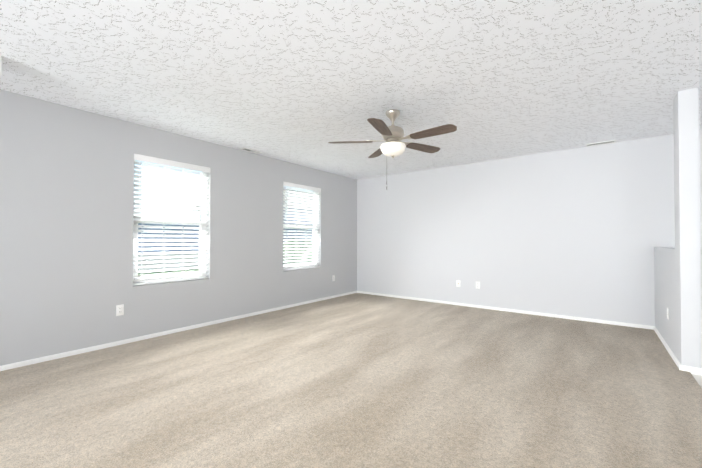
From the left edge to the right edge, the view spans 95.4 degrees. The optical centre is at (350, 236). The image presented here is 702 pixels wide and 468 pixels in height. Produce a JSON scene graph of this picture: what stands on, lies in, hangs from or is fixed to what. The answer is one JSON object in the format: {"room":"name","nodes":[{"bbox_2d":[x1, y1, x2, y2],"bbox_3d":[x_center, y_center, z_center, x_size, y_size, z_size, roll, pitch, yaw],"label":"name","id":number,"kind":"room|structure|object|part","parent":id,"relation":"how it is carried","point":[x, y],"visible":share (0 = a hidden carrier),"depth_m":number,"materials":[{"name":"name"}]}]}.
{"room":"empty living room","nodes":[
{"label":"empty living room","id":0,"kind":"room"},
{"bbox_2d":[0,89,356,365],"bbox_3d":[-2.575,-0.038,3.464,0.160,2.440,8.988,-1,-1,38],"label":"wall","id":1,"kind":"structure","parent":0,"point":[66,220],"depth_m":3.40,"materials":[{"name":"grey paint"}]},
{"bbox_2d":[116,304,123,315],"bbox_3d":[-2.483,0.796,3.436,0.008,0.115,0.070,-1,-1,38],"label":"electrical outlet","id":2,"kind":"object","parent":1,"relation":"attached to","point":[119,310],"visible":1,"depth_m":3.43,"materials":[{"name":"white plastic"}]},
{"bbox_2d":[133,160,206,283],"bbox_3d":[-2.235,-0.176,3.967,0.080,1.478,0.889,-1,-1,38],"label":"window","id":3,"kind":"structure","parent":1,"relation":"in","point":[200,246],"depth_m":3.96,"materials":[{"name":"white plastic"}]},
{"bbox_2d":[133,154,209,285],"bbox_3d":[-2.172,-0.179,3.918,0.079,1.471,0.887,-1,-1,38],"label":"window blind","id":4,"kind":"object","parent":3,"relation":"attached to","point":[160,161],"visible":0.96,"depth_m":3.88,"materials":[{"name":"white plastic"}]},
{"bbox_2d":[0,291,356,370],"bbox_3d":[-2.507,1.152,3.397,0.013,0.058,8.668,-1,-1,38],"label":"baseboard","id":5,"kind":"structure","parent":1,"relation":"attached to","point":[65,354],"depth_m":3.59,"materials":[{"name":"white wood"}]},
{"bbox_2d":[283,186,316,269],"bbox_3d":[-0.928,-0.155,5.669,0.080,1.478,0.897,-1,-1,38],"label":"window","id":6,"kind":"structure","parent":1,"relation":"in","point":[315,246],"depth_m":5.83,"materials":[{"name":"white plastic"}]},
{"bbox_2d":[283,182,320,270],"bbox_3d":[-0.865,-0.158,5.620,0.079,1.471,0.895,-1,-1,38],"label":"window blind","id":7,"kind":"object","parent":6,"relation":"attached to","point":[286,206],"visible":0.94,"depth_m":5.58,"materials":[{"name":"white plastic"}]},
{"bbox_2d":[0,0,701,178],"bbox_3d":[0.503,-1.348,1.118,7.920,0.120,8.988,-1,-1,38],"label":"ceiling","id":8,"kind":"structure","parent":0,"point":[301,82],"depth_m":2.45,"materials":[{"name":"white paint"}]},
{"bbox_2d":[239,147,262,153],"bbox_3d":[-1.447,-1.237,4.644,0.124,0.014,0.320,-1,-1,38],"label":"ceiling vent","id":9,"kind":"object","parent":8,"relation":"in","point":[251,150],"visible":1,"depth_m":4.63,"materials":[{"name":"white metal"}]},
{"bbox_2d":[328,109,456,188],"bbox_3d":[0.461,-0.865,3.212,1.223,0.794,1.259,-1,-1,38],"label":"ceiling fan","id":10,"kind":"object","parent":8,"relation":"hanging from","point":[393,146],"visible":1,"depth_m":3.16,"materials":[{"name":"brown wood"}]},
{"bbox_3d":[-0.007,-0.963,3.276,0.457,0.006,0.140,0,10,4],"label":"blade","id":11,"kind":"part","parent":10,"relation":"part of","materials":[{"name":"brown wood"}]},
{"bbox_3d":[0.317,-0.958,3.669,0.140,0.006,0.457,-11,2,-14],"label":"blade","id":12,"kind":"part","parent":10,"relation":"part of","materials":[{"name":"brown wood"}]},
{"bbox_3d":[0.267,-0.968,2.846,0.140,0.006,0.457,12,4,21],"label":"blade","id":13,"kind":"part","parent":10,"relation":"part of","materials":[{"name":"brown wood"}]},
{"label":"blade","id":14,"kind":"part","parent":10,"relation":"part of","materials":[{"name":"brown wood"}]},
{"bbox_3d":[0.760,-0.967,2.974,0.457,0.006,0.140,-1,-12,40],"label":"blade","id":15,"kind":"part","parent":10,"relation":"part of","materials":[{"name":"brown wood"}]},
{"bbox_2d":[586,140,615,146],"bbox_3d":[3.346,-1.241,4.285,0.320,0.014,0.124,-1,-1,38],"label":"ceiling vent","id":16,"kind":"object","parent":8,"relation":"in","point":[601,143],"visible":0.98,"depth_m":4.28,"materials":[{"name":"white metal"}]},
{"bbox_2d":[357,130,701,325],"bbox_3d":[3.191,-0.024,4.603,7.920,2.440,0.160,-1,-1,38],"label":"wall","id":17,"kind":"structure","parent":0,"point":[582,232],"depth_m":4.83,"materials":[{"name":"white paint"}]},
{"bbox_2d":[357,291,652,329],"bbox_3d":[1.979,1.177,5.409,4.618,0.058,0.013,-1,-1,38],"label":"baseboard","id":18,"kind":"structure","parent":17,"relation":"attached to","point":[388,295],"depth_m":4.88,"materials":[{"name":"white wood"}]},
{"bbox_2d":[654,87,701,367],"bbox_3d":[3.386,-0.040,3.363,0.124,2.440,1.568,-1,-1,38],"label":"wall","id":19,"kind":"structure","parent":0,"point":[677,273],"depth_m":2.76,"materials":[{"name":"white paint"}]},
{"bbox_2d":[653,326,683,370],"bbox_3d":[3.319,1.152,3.375,0.014,0.058,1.553,-1,-1,38],"label":"baseboard","id":20,"kind":"structure","parent":19,"relation":"attached to","point":[681,367],"depth_m":3.16,"materials":[{"name":"white wood"}]},
{"bbox_2d":[694,367,701,375],"bbox_3d":[3.429,1.151,3.291,0.014,0.058,1.553,-1,-1,38],"label":"baseboard","id":21,"kind":"structure","parent":19,"relation":"attached to","point":[699,370],"depth_m":2.69,"materials":[{"name":"white wood"}]},
{"bbox_2d":[692,374,701,387],"bbox_3d":[0.503,1.182,1.086,7.920,0.060,8.988,-1,-1,38],"label":"floor","id":22,"kind":"structure","parent":0,"point":[698,378],"depth_m":2.63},
{"bbox_2d":[0,293,701,467],"bbox_3d":[0.372,1.173,3.298,4.700,0.014,5.318,-1,-1,38],"label":"floor carpet","id":23,"kind":"object","parent":22,"relation":"on","point":[358,380],"visible":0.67,"depth_m":2.30,"materials":[{"name":"beige carpet"}]},
{"label":"outside","id":24,"kind":"structure","parent":0,"visible":0},
{"bbox_2d":[138,262,302,277],"bbox_3d":[-20.978,1.823,28.746,59.830,0.050,100.000,-1,-1,38],"label":"ground","id":25,"kind":"structure","parent":24,"point":[144,273],"depth_m":14.64,"materials":[{"name":"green plant"}]},
{"bbox_2d":[138,223,311,270],"bbox_3d":[-7.524,0.544,18.434,0.250,2.250,60.000,-1,-1,38],"label":"fence","id":26,"kind":"object","parent":25,"relation":"on","point":[163,241],"depth_m":16.22,"materials":[{"name":"grey"}]},
{"bbox_2d":[192,189,312,225],"bbox_3d":[-5.602,-1.167,27.570,8.700,5.900,12.000,-1,-1,38],"label":"house","id":27,"kind":"structure","parent":25,"relation":"on","point":[290,208],"depth_m":24.16,"materials":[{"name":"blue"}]},
{"bbox_2d":[283,238,311,262],"bbox_3d":[-0.596,1.064,24.520,2.182,1.898,17.320,-1,-1,38],"label":"shrubs","id":28,"kind":"object","parent":25,"relation":"on","point":[306,249],"depth_m":20.18,"materials":[{"name":"green plant"}]}
]}

